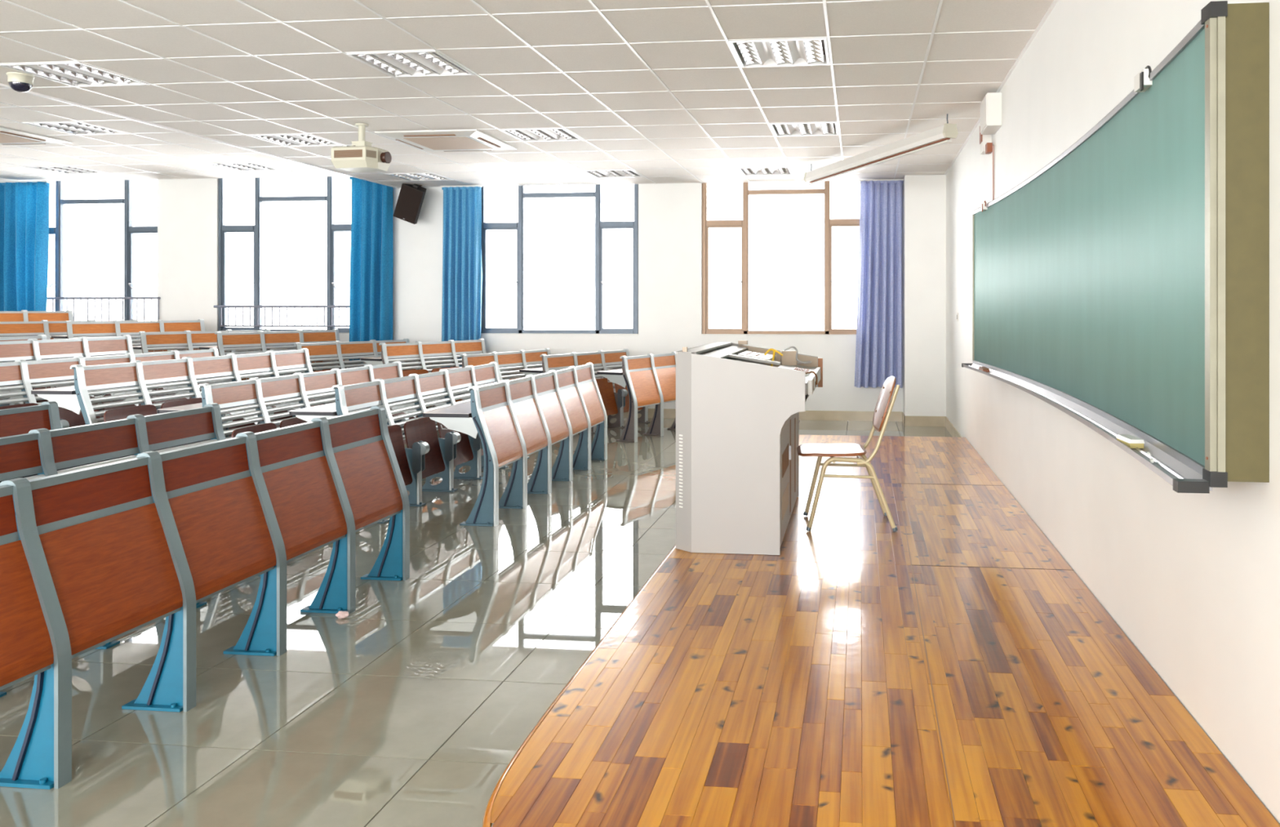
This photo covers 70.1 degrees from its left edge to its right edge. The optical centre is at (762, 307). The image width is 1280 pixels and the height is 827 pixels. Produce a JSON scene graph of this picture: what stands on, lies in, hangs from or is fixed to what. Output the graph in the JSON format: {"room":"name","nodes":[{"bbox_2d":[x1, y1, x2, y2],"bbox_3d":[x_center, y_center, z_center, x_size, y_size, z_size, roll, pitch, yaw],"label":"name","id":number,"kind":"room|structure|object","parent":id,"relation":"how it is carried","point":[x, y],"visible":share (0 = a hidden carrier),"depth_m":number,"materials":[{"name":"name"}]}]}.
{"room":"lecture hall","nodes":[
{"label":"lecture hall","id":0,"kind":"room"},
{"bbox_2d":[0,177,902,411],"bbox_3d":[-4.728,-0.290,12.004,14.013,3.400,0.250,0,0,6],"label":"wall","id":1,"kind":"structure","parent":0,"point":[670,215],"depth_m":11.65,"materials":[{"name":"paint"}]},
{"bbox_2d":[47,179,160,320],"bbox_3d":[-9.215,-0.772,12.386,2.130,2.236,0.127,0,0,6],"label":"window","id":2,"kind":"structure","parent":1,"relation":"in","point":[59,230],"depth_m":12.35,"materials":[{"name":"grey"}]},
{"bbox_2d":[213,176,351,333],"bbox_3d":[-6.302,-0.772,12.070,2.150,2.236,0.127,0,0,6],"label":"window","id":3,"kind":"structure","parent":1,"relation":"in","point":[331,228],"depth_m":12.11,"materials":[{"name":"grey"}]},
{"bbox_2d":[393,183,426,224],"bbox_3d":[-4.509,-1.364,11.636,0.290,0.474,0.268,21,13,-2],"label":"wall speaker","id":4,"kind":"object","parent":1,"relation":"attached to","point":[411,197],"visible":0.97,"depth_m":11.52,"materials":[{"name":"black plastic"}]},
{"bbox_2d":[480,183,638,334],"bbox_3d":[-2.642,-0.772,11.685,2.130,2.236,0.105,0,0,6],"label":"window","id":5,"kind":"structure","parent":1,"relation":"in","point":[600,225],"depth_m":11.64,"materials":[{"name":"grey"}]},
{"bbox_2d":[606,408,902,421],"bbox_3d":[-0.936,1.350,11.461,5.390,0.120,0.012,0,0,6],"label":"baseboard","id":6,"kind":"structure","parent":1,"relation":"attached to","point":[668,413],"depth_m":11.26,"materials":[{"name":"beige tile"}]},
{"bbox_2d":[701,181,859,335],"bbox_3d":[0.291,-0.772,11.367,2.130,2.236,0.105,0,0,6],"label":"window","id":7,"kind":"structure","parent":1,"relation":"in","point":[829,223],"depth_m":11.40,"materials":[{"name":"brown metal"}]},
{"bbox_2d":[0,417,951,826],"bbox_3d":[-5.512,1.510,4.771,14.013,0.200,14.300,0,0,6],"label":"floor","id":8,"kind":"structure","parent":0,"point":[410,708],"depth_m":3.43,"materials":[{"name":"grey tile"}]},
{"bbox_2d":[0,400,61,437],"bbox_3d":[-3.946,0.960,4.144,0.716,0.900,1.593,0,0,6],"label":"lecture hall bench","id":9,"kind":"object","parent":8,"relation":"on","point":[17,420],"visible":0.07,"depth_m":4.76,"materials":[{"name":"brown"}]},
{"bbox_2d":[0,403,261,697],"bbox_3d":[-3.028,0.960,3.789,0.716,0.900,2.100,0,0,6],"label":"lecture hall bench","id":10,"kind":"object","parent":8,"relation":"on","point":[37,453],"visible":0.18,"depth_m":4.08,"materials":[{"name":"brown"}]},
{"bbox_2d":[0,404,409,789],"bbox_3d":[-2.260,0.960,3.196,0.511,0.900,3.102,0,0,6],"label":"lecture hall bench","id":11,"kind":"object","parent":8,"relation":"on","point":[91,557],"visible":0.99,"depth_m":3.17,"materials":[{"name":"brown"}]},
{"bbox_2d":[157,360,418,444],"bbox_3d":[-3.602,0.960,7.318,0.716,0.900,2.607,0,0,6],"label":"lecture hall bench","id":12,"kind":"object","parent":8,"relation":"on","point":[248,400],"visible":0.23,"depth_m":6.72,"materials":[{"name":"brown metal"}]},
{"bbox_2d":[335,610,348,618],"bbox_3d":[-1.906,1.396,4.098,0.058,0.035,0.049,0,0,6],"label":"crumpled tissue","id":13,"kind":"object","parent":8,"relation":"on","point":[340,614],"visible":1,"depth_m":4.09,"materials":[{"name":"pink"}]},
{"bbox_2d":[288,361,528,523],"bbox_3d":[-2.657,0.960,7.216,0.716,0.900,2.607,0,0,6],"label":"lecture hall bench","id":14,"kind":"object","parent":8,"relation":"on","point":[426,455],"visible":0.55,"depth_m":6.82,"materials":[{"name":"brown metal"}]},
{"bbox_2d":[439,347,551,382],"bbox_3d":[-2.993,0.960,10.642,0.716,0.900,1.593,0,0,23],"label":"lecture hall bench","id":15,"kind":"object","parent":8,"relation":"on","point":[513,362],"visible":0.16,"depth_m":10.62,"materials":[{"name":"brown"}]},
{"bbox_2d":[422,362,607,526],"bbox_3d":[-1.834,0.960,7.126,0.511,0.900,2.595,0,0,6],"label":"lecture hall bench","id":16,"kind":"object","parent":8,"relation":"on","point":[515,420],"visible":1,"depth_m":6.63,"materials":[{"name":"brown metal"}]},
{"bbox_2d":[519,348,650,438],"bbox_3d":[-2.033,0.960,10.520,0.716,0.900,1.593,0,0,27],"label":"lecture hall bench","id":17,"kind":"object","parent":8,"relation":"on","point":[617,402],"visible":0.44,"depth_m":10.58,"materials":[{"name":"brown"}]},
{"bbox_2d":[596,351,675,442],"bbox_3d":[-1.215,0.960,10.260,0.512,0.900,1.581,0,0,26],"label":"lecture hall bench","id":18,"kind":"object","parent":8,"relation":"on","point":[650,379],"visible":0.58,"depth_m":9.82,"materials":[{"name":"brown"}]},
{"bbox_2d":[482,435,1279,826],"bbox_3d":[0.587,1.329,5.268,1.985,0.161,7.119,0,0,6],"label":"platform","id":19,"kind":"object","parent":8,"relation":"on","point":[950,667],"visible":0.85,"depth_m":2.93,"materials":[{"name":"brown wood"}]},
{"bbox_2d":[675,340,822,555],"bbox_3d":[-0.030,0.727,5.275,0.705,1.043,1.422,0,0,6],"label":"podium","id":20,"kind":"object","parent":19,"relation":"on","point":[737,413],"visible":0.97,"depth_m":4.58,"materials":[{"name":"white metal"}]},
{"bbox_2d":[764,348,783,366],"bbox_3d":[0.051,0.307,5.293,0.103,0.133,0.114,0,0,-36],"label":"cable","id":21,"kind":"object","parent":20,"relation":"in","point":[769,349],"visible":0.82,"depth_m":5.28,"materials":[{"name":"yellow plastic"}]},
{"bbox_2d":[782,482,788,519],"bbox_3d":[0.126,1.048,4.905,0.003,0.120,0.400,0,0,6],"label":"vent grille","id":22,"kind":"object","parent":20,"relation":"attached to","point":[785,491],"depth_m":4.87,"materials":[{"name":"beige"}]},
{"bbox_2d":[782,443,788,477],"bbox_3d":[0.126,0.828,4.905,0.003,0.120,0.400,0,0,6],"label":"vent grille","id":23,"kind":"object","parent":20,"relation":"attached to","point":[785,450],"depth_m":4.87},
{"bbox_2d":[780,346,811,365],"bbox_3d":[0.203,0.287,5.427,0.181,0.115,0.106,0,0,-6],"label":"box","id":24,"kind":"object","parent":20,"relation":"on","point":[789,357],"visible":1,"depth_m":5.39,"materials":[{"name":"beige"}]},
{"bbox_2d":[792,367,811,375],"bbox_3d":[0.229,0.375,5.306,0.100,0.028,0.340,0,0,6],"label":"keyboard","id":25,"kind":"object","parent":20,"relation":"on","point":[795,368],"visible":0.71,"depth_m":5.34,"materials":[{"name":"white plastic"}]},
{"bbox_2d":[805,371,817,384],"bbox_3d":[0.277,0.392,5.020,0.082,0.078,0.024,0,0,-34],"label":"cable","id":26,"kind":"object","parent":20,"relation":"hanging from","point":[808,372],"visible":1,"depth_m":5.02,"materials":[{"name":"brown plastic"}]},
{"bbox_2d":[796,375,900,531],"bbox_3d":[0.487,0.823,5.221,0.570,0.850,0.406,0,0,0],"label":"chair","id":27,"kind":"object","parent":19,"relation":"on","point":[820,450],"visible":1,"depth_m":5.10,"materials":[{"name":"beige metal"}]},
{"bbox_2d":[0,0,1058,188],"bbox_3d":[-5.512,-1.744,4.771,14.013,0.352,14.300,0,0,6],"label":"ceiling","id":28,"kind":"structure","parent":0,"point":[660,91],"depth_m":6.43,"materials":[{"name":"tile"}]},
{"bbox_2d":[6,71,35,92],"bbox_3d":[-5.030,-1.522,6.117,0.150,0.117,0.150,0,0,6],"label":"dome camera","id":29,"kind":"object","parent":28,"relation":"attached to","point":[18,82],"visible":1,"depth_m":6.07,"materials":[{"name":"beige plastic"}]},
{"bbox_2d":[0,180,49,311],"bbox_3d":[-10.392,-0.460,12.338,1.320,2.540,0.204,0,0,6],"label":"curtain","id":30,"kind":"object","parent":28,"relation":"hanging from","point":[24,204],"visible":0.7,"depth_m":12.28,"materials":[{"name":"blue fabric"}]},
{"bbox_2d":[0,126,71,145],"bbox_3d":[-7.753,-1.721,9.027,0.950,0.036,0.950,0,0,6],"label":"air conditioner","id":31,"kind":"object","parent":28,"relation":"attached to","point":[8,136],"visible":1,"depth_m":9.14,"materials":[{"name":"white plastic"}]},
{"bbox_2d":[0,133,41,142],"bbox_3d":[-7.753,-1.712,9.027,0.600,0.013,0.600,0,0,6],"label":"grille","id":32,"kind":"object","parent":31,"relation":"attached to","point":[4,138],"depth_m":9.18,"materials":[{"name":"beige"}]},
{"bbox_2d":[26,165,106,173],"bbox_3d":[-8.774,-1.776,11.395,0.578,0.079,0.578,0,0,6],"label":"ceiling light","id":33,"kind":"object","parent":28,"relation":"attached to","point":[61,169],"visible":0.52,"depth_m":11.43,"materials":[{"name":"white metal"}]},
{"bbox_2d":[0,61,149,86],"bbox_3d":[-4.652,-1.615,6.121,0.578,0.079,0.578,0,0,6],"label":"ceiling light","id":34,"kind":"object","parent":28,"relation":"attached to","point":[76,73],"visible":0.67,"depth_m":6.14,"materials":[{"name":"white metal"}]},
{"bbox_2d":[22,120,128,134],"bbox_3d":[-6.646,-1.776,8.751,0.578,0.079,0.578,0,0,6],"label":"ceiling light","id":35,"kind":"object","parent":28,"relation":"attached to","point":[77,127],"visible":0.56,"depth_m":8.78,"materials":[{"name":"white metal"}]},
{"bbox_2d":[206,162,279,170],"bbox_3d":[-6.388,-1.776,11.137,0.578,0.079,0.578,0,0,6],"label":"ceiling light","id":36,"kind":"object","parent":28,"relation":"attached to","point":[234,166],"visible":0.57,"depth_m":11.18,"materials":[{"name":"white metal"}]},
{"bbox_2d":[247,133,342,146],"bbox_3d":[-4.394,-1.615,8.507,0.578,0.079,0.578,0,0,6],"label":"ceiling light","id":37,"kind":"object","parent":28,"relation":"attached to","point":[300,139],"visible":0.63,"depth_m":8.55,"materials":[{"name":"white metal"}]},
{"bbox_2d":[331,122,391,172],"bbox_3d":[-3.439,-1.381,7.753,0.448,0.393,0.304,0,0,10],"label":"projector","id":38,"kind":"object","parent":28,"relation":"hanging from","point":[361,157],"visible":1,"depth_m":7.64,"materials":[{"name":"beige plastic"}]},
{"bbox_2d":[333,149,361,157],"bbox_3d":[-3.496,-1.299,7.612,0.260,0.058,0.006,0,0,10],"label":"grille","id":39,"kind":"object","parent":38,"relation":"attached to","point":[337,153],"depth_m":7.61,"materials":[{"name":"brown plastic"}]},
{"bbox_2d":[366,149,376,158],"bbox_3d":[-3.306,-1.300,7.625,0.039,0.060,0.084,0,0,10],"label":"grille","id":40,"kind":"object","parent":38,"relation":"attached to","point":[371,153],"depth_m":7.63,"materials":[{"name":"brown plastic"}]},
{"bbox_2d":[347,175,393,367],"bbox_3d":[-5.117,-0.310,11.771,0.610,2.840,0.211,0,0,6],"label":"curtain","id":41,"kind":"object","parent":28,"relation":"hanging from","point":[371,287],"visible":0.73,"depth_m":11.74,"materials":[{"name":"blue fabric"}]},
{"bbox_2d":[346,49,475,77],"bbox_3d":[-2.266,-1.615,5.862,0.578,0.079,0.578,0,0,6],"label":"ceiling light","id":42,"kind":"object","parent":28,"relation":"attached to","point":[406,64],"visible":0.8,"depth_m":5.89,"materials":[{"name":"white metal"}]},
{"bbox_2d":[384,172,453,180],"bbox_3d":[-4.135,-1.615,10.893,0.578,0.079,0.578,0,0,6],"label":"ceiling light","id":43,"kind":"object","parent":28,"relation":"attached to","point":[408,176],"visible":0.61,"depth_m":10.94,"materials":[{"name":"white"}]},
{"bbox_2d":[374,128,517,151],"bbox_3d":[-2.951,-1.561,8.507,0.950,0.036,0.950,0,0,6],"label":"air conditioner","id":44,"kind":"object","parent":28,"relation":"attached to","point":[470,140],"visible":1,"depth_m":8.36,"materials":[{"name":"white plastic"}]},
{"bbox_2d":[403,137,492,150],"bbox_3d":[-2.951,-1.552,8.507,0.600,0.013,0.600,0,0,6],"label":"grille","id":45,"kind":"object","parent":44,"relation":"attached to","point":[429,143],"depth_m":8.49,"materials":[{"name":"beige plastic"}]},
{"bbox_2d":[440,185,482,367],"bbox_3d":[-3.884,-0.233,11.637,0.550,2.685,0.192,0,0,6],"label":"curtain","id":46,"kind":"object","parent":28,"relation":"hanging from","point":[462,266],"visible":0.77,"depth_m":11.60,"materials":[{"name":"blue fabric"}]},
{"bbox_2d":[499,127,582,142],"bbox_3d":[-2.007,-1.615,8.248,0.578,0.079,0.578,0,0,6],"label":"ceiling light","id":47,"kind":"object","parent":28,"relation":"attached to","point":[557,134],"visible":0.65,"depth_m":8.29,"materials":[{"name":"white metal"}]},
{"bbox_2d":[582,168,644,177],"bbox_3d":[-1.749,-1.615,10.634,0.578,0.079,0.578,0,0,6],"label":"ceiling light","id":48,"kind":"object","parent":28,"relation":"attached to","point":[625,172],"visible":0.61,"depth_m":10.70,"materials":[{"name":"white metal"}]},
{"bbox_2d":[737,166,792,175],"bbox_3d":[0.041,-1.615,10.440,0.578,0.079,0.578,0,0,6],"label":"ceiling light","id":49,"kind":"object","parent":28,"relation":"attached to","point":[771,170],"visible":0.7,"depth_m":10.54,"materials":[{"name":"white metal"}]},
{"bbox_2d":[728,37,830,67],"bbox_3d":[0.120,-1.615,5.604,0.578,0.079,0.578,0,0,6],"label":"ceiling light","id":50,"kind":"object","parent":28,"relation":"attached to","point":[812,51],"visible":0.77,"depth_m":5.65,"materials":[{"name":"white metal"}]},
{"bbox_2d":[769,121,838,136],"bbox_3d":[0.379,-1.615,7.990,0.578,0.079,0.578,0,0,6],"label":"ceiling light","id":51,"kind":"object","parent":28,"relation":"attached to","point":[815,128],"visible":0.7,"depth_m":8.06,"materials":[{"name":"white metal"}]},
{"bbox_2d":[854,178,903,387],"bbox_3d":[1.434,-0.300,11.062,0.611,2.550,0.192,0,0,6],"label":"curtain","id":52,"kind":"object","parent":28,"relation":"hanging from","point":[879,326],"visible":0.98,"depth_m":11.03,"materials":[{"name":"purple fabric"}]},
{"bbox_2d":[804,113,958,185],"bbox_3d":[1.022,-1.466,8.625,0.127,0.233,2.842,0,0,-21],"label":"projector screen","id":53,"kind":"object","parent":28,"relation":"hanging from","point":[941,135],"visible":1,"depth_m":8.22,"materials":[{"name":"white plastic"}]},
{"bbox_2d":[946,0,1279,824],"bbox_3d":[1.551,-0.290,3.981,0.200,3.400,14.850,0,0,6],"label":"wall","id":54,"kind":"structure","parent":0,"point":[1192,580],"depth_m":3.37,"materials":[{"name":"paint"}]},
{"bbox_2d":[902,174,946,416],"bbox_3d":[1.961,-0.085,10.937,0.483,2.990,0.430,0,0,6],"label":"pillar","id":55,"kind":"structure","parent":54,"relation":"attached to","point":[924,196],"depth_m":10.72,"materials":[{"name":"paint"}]},
{"bbox_2d":[902,411,945,426],"bbox_3d":[1.954,1.350,10.926,0.495,0.120,0.430,0,0,6],"label":"baseboard","id":56,"kind":"structure","parent":55,"relation":"attached to","point":[908,420],"depth_m":10.71,"materials":[{"name":"beige tile"}]},
{"bbox_2d":[945,416,962,437],"bbox_3d":[2.065,1.350,9.713,0.012,0.120,1.958,0,0,6],"label":"baseboard","id":57,"kind":"structure","parent":54,"relation":"attached to","point":[953,431],"depth_m":9.95,"materials":[{"name":"beige tile"}]},
{"bbox_2d":[979,121,992,154],"bbox_3d":[1.739,-1.330,7.008,0.074,0.280,0.250,0,0,6],"label":"wall sensor","id":58,"kind":"object","parent":54,"relation":"attached to","point":[985,140],"visible":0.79,"depth_m":6.97,"materials":[{"name":"white plastic"}]},
{"bbox_2d":[980,92,1001,134],"bbox_3d":[1.682,-1.427,6.648,0.110,0.235,0.340,0,0,6],"label":"control box","id":59,"kind":"object","parent":54,"relation":"attached to","point":[991,104],"visible":1,"depth_m":6.48,"materials":[{"name":"white plastic"}]},
{"bbox_2d":[992,145,994,199],"bbox_3d":[1.755,-0.995,6.857,0.011,0.470,0.012,0,0,6],"label":"conduit","id":60,"kind":"object","parent":54,"relation":"attached to","point":[993,145],"visible":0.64,"depth_m":6.85,"materials":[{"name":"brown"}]},
{"bbox_2d":[961,0,1269,493],"bbox_3d":[1.413,-0.149,4.663,0.219,1.229,4.864,0,0,6],"label":"blackboard","id":61,"kind":"object","parent":54,"relation":"attached to","point":[1122,286],"visible":0.98,"depth_m":2.77,"materials":[{"name":"green metal"}]},
{"bbox_2d":[978,366,989,372],"bbox_3d":[1.577,0.439,6.418,0.044,0.026,0.240,0,0,6],"label":"eraser","id":62,"kind":"object","parent":61,"relation":"on","point":[982,368],"visible":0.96,"depth_m":6.31,"materials":[{"name":"brown plastic"}]},
{"bbox_2d":[981,200,987,211],"bbox_3d":[1.631,-0.740,6.609,0.056,0.080,0.107,0,0,6],"label":"clip","id":63,"kind":"object","parent":61,"relation":"attached to","point":[984,207],"visible":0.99,"depth_m":6.56,"materials":[{"name":"white plastic"}]},
{"bbox_2d":[962,363,1212,491],"bbox_3d":[1.406,0.450,4.666,0.196,0.029,4.800,0,0,6],"label":"chalk tray","id":64,"kind":"object","parent":61,"relation":"on","point":[1171,466],"depth_m":3.35,"materials":[{"name":"silver metal"}]},
{"bbox_2d":[1115,434,1144,448],"bbox_3d":[1.206,0.438,2.957,0.048,0.028,0.124,0,0,2],"label":"eraser","id":65,"kind":"object","parent":61,"relation":"on","point":[1131,442],"visible":0.97,"depth_m":2.92,"materials":[{"name":"yellow fabric"}]},
{"bbox_2d":[1133,65,1153,92],"bbox_3d":[1.250,-0.740,2.939,0.056,0.080,0.107,0,0,6],"label":"clip","id":66,"kind":"object","parent":61,"relation":"attached to","point":[1142,82],"visible":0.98,"depth_m":2.90,"materials":[{"name":"white plastic"}]},
{"bbox_3d":[-8.429,1.348,5.087,8.144,0.124,14.300,0,0,6],"label":"floor","id":67,"kind":"structure","parent":0,"visible":0},
{"bbox_2d":[0,347,218,428],"bbox_3d":[-5.471,0.840,7.520,0.716,0.900,2.607,0,0,6],"label":"lecture hall bench","id":68,"kind":"object","parent":67,"relation":"on","point":[18,378],"visible":0.12,"depth_m":6.98,"materials":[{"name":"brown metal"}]},
{"bbox_2d":[31,347,324,439],"bbox_3d":[-4.536,0.840,7.419,0.716,0.900,2.607,0,0,6],"label":"lecture hall bench","id":69,"kind":"object","parent":67,"relation":"on","point":[129,382],"visible":0.33,"depth_m":6.81,"materials":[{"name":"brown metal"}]},
{"bbox_2d":[89,391,125,404],"bbox_3d":[-4.796,0.635,6.427,0.205,0.090,0.427,0,0,6],"label":"wire shelf","id":70,"kind":"object","parent":69,"relation":"attached to","point":[125,392],"depth_m":6.50,"materials":[{"name":"silver metal"}]},
{"bbox_2d":[149,386,177,396],"bbox_3d":[-4.741,0.635,6.931,0.205,0.090,0.427,0,0,6],"label":"wire shelf","id":71,"kind":"object","parent":69,"relation":"attached to","point":[177,386],"depth_m":7.01,"materials":[{"name":"silver metal"}]},
{"bbox_2d":[293,337,415,372],"bbox_3d":[-4.839,0.840,10.738,0.716,0.900,1.593,0,0,26],"label":"lecture hall bench","id":72,"kind":"object","parent":67,"relation":"on","point":[333,353],"visible":0.23,"depth_m":10.54,"materials":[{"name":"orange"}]},
{"bbox_2d":[311,360,331,367],"bbox_3d":[-5.198,0.635,10.350,0.205,0.090,0.427,0,0,26],"label":"wire shelf","id":73,"kind":"object","parent":72,"relation":"attached to","point":[331,360],"depth_m":10.50,"materials":[{"name":"silver metal"}]},
{"bbox_2d":[343,359,363,364],"bbox_3d":[-4.974,0.635,10.805,0.205,0.090,0.427,0,0,26],"label":"wire shelf","id":74,"kind":"object","parent":72,"relation":"attached to","point":[345,359],"depth_m":10.83,"materials":[{"name":"silver metal"}]},
{"bbox_2d":[360,338,506,408],"bbox_3d":[-3.869,0.840,10.683,0.716,0.900,1.593,0,0,26],"label":"lecture hall bench","id":75,"kind":"object","parent":67,"relation":"on","point":[414,355],"visible":0.27,"depth_m":10.50,"materials":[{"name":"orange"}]},
{"bbox_2d":[407,363,444,365],"bbox_3d":[-4.005,0.635,10.750,0.205,0.090,0.427,0,0,26],"label":"wire shelf","id":76,"kind":"object","parent":75,"relation":"attached to","point":[430,363],"depth_m":10.81,"materials":[{"name":"silver metal"}]},
{"bbox_3d":[-9.354,1.228,5.187,6.284,0.124,14.300,0,0,6],"label":"floor","id":77,"kind":"structure","parent":0,"visible":0},
{"bbox_2d":[0,334,46,399],"bbox_3d":[-7.300,0.720,7.718,0.716,0.900,2.607,0,0,6],"label":"lecture hall bench","id":78,"kind":"object","parent":77,"relation":"on","point":[39,336],"visible":0.02,"depth_m":8.76,"materials":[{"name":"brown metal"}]},
{"bbox_2d":[0,334,159,417],"bbox_3d":[-6.385,0.720,7.620,0.716,0.900,2.607,0,0,6],"label":"lecture hall bench","id":79,"kind":"object","parent":77,"relation":"on","point":[31,349],"visible":0.12,"depth_m":8.13,"materials":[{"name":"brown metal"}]},
{"bbox_2d":[132,328,273,383],"bbox_3d":[-6.691,0.720,10.909,0.716,0.900,1.593,0,0,26],"label":"lecture hall bench","id":80,"kind":"object","parent":77,"relation":"on","point":[186,340],"visible":0.12,"depth_m":10.57,"materials":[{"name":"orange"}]},
{"bbox_2d":[199,328,357,380],"bbox_3d":[-5.766,0.720,10.808,0.716,0.900,1.593,0,0,26],"label":"lecture hall bench","id":81,"kind":"object","parent":77,"relation":"on","point":[260,341],"visible":0.22,"depth_m":10.63,"materials":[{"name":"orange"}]},
{"bbox_3d":[-10.288,1.108,5.289,4.404,0.124,14.300,0,0,6],"label":"floor","id":82,"kind":"structure","parent":0,"visible":0},
{"bbox_2d":[0,319,141,346],"bbox_3d":[-8.540,0.600,11.109,0.716,0.900,1.593,0,0,26],"label":"lecture hall bench","id":83,"kind":"object","parent":82,"relation":"on","point":[49,328],"visible":0.05,"depth_m":10.78,"materials":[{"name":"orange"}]},
{"bbox_2d":[51,319,204,351],"bbox_3d":[-7.606,0.600,11.008,0.716,0.900,1.593,0,0,26],"label":"lecture hall bench","id":84,"kind":"object","parent":82,"relation":"on","point":[115,328],"visible":0.1,"depth_m":10.88,"materials":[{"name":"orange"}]},
{"bbox_3d":[-11.213,0.988,5.389,2.544,0.124,14.300,0,0,6],"label":"floor","id":85,"kind":"structure","parent":0,"visible":0},
{"bbox_2d":[0,310,73,339],"bbox_3d":[-9.465,0.480,11.209,0.716,0.900,1.593,0,0,26],"label":"lecture hall bench","id":86,"kind":"object","parent":85,"relation":"on","point":[23,315],"visible":0.11,"depth_m":11.53,"materials":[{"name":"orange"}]},
{"label":"outside","id":87,"kind":"structure","parent":0,"visible":0},
{"bbox_2d":[46,176,860,421],"bbox_3d":[-3.596,3.410,36.449,75.000,14.400,48.300,0,0,6],"label":"sky","id":88,"kind":"structure","parent":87,"point":[786,232],"depth_m":24.81,"materials":[{"name":"white"}]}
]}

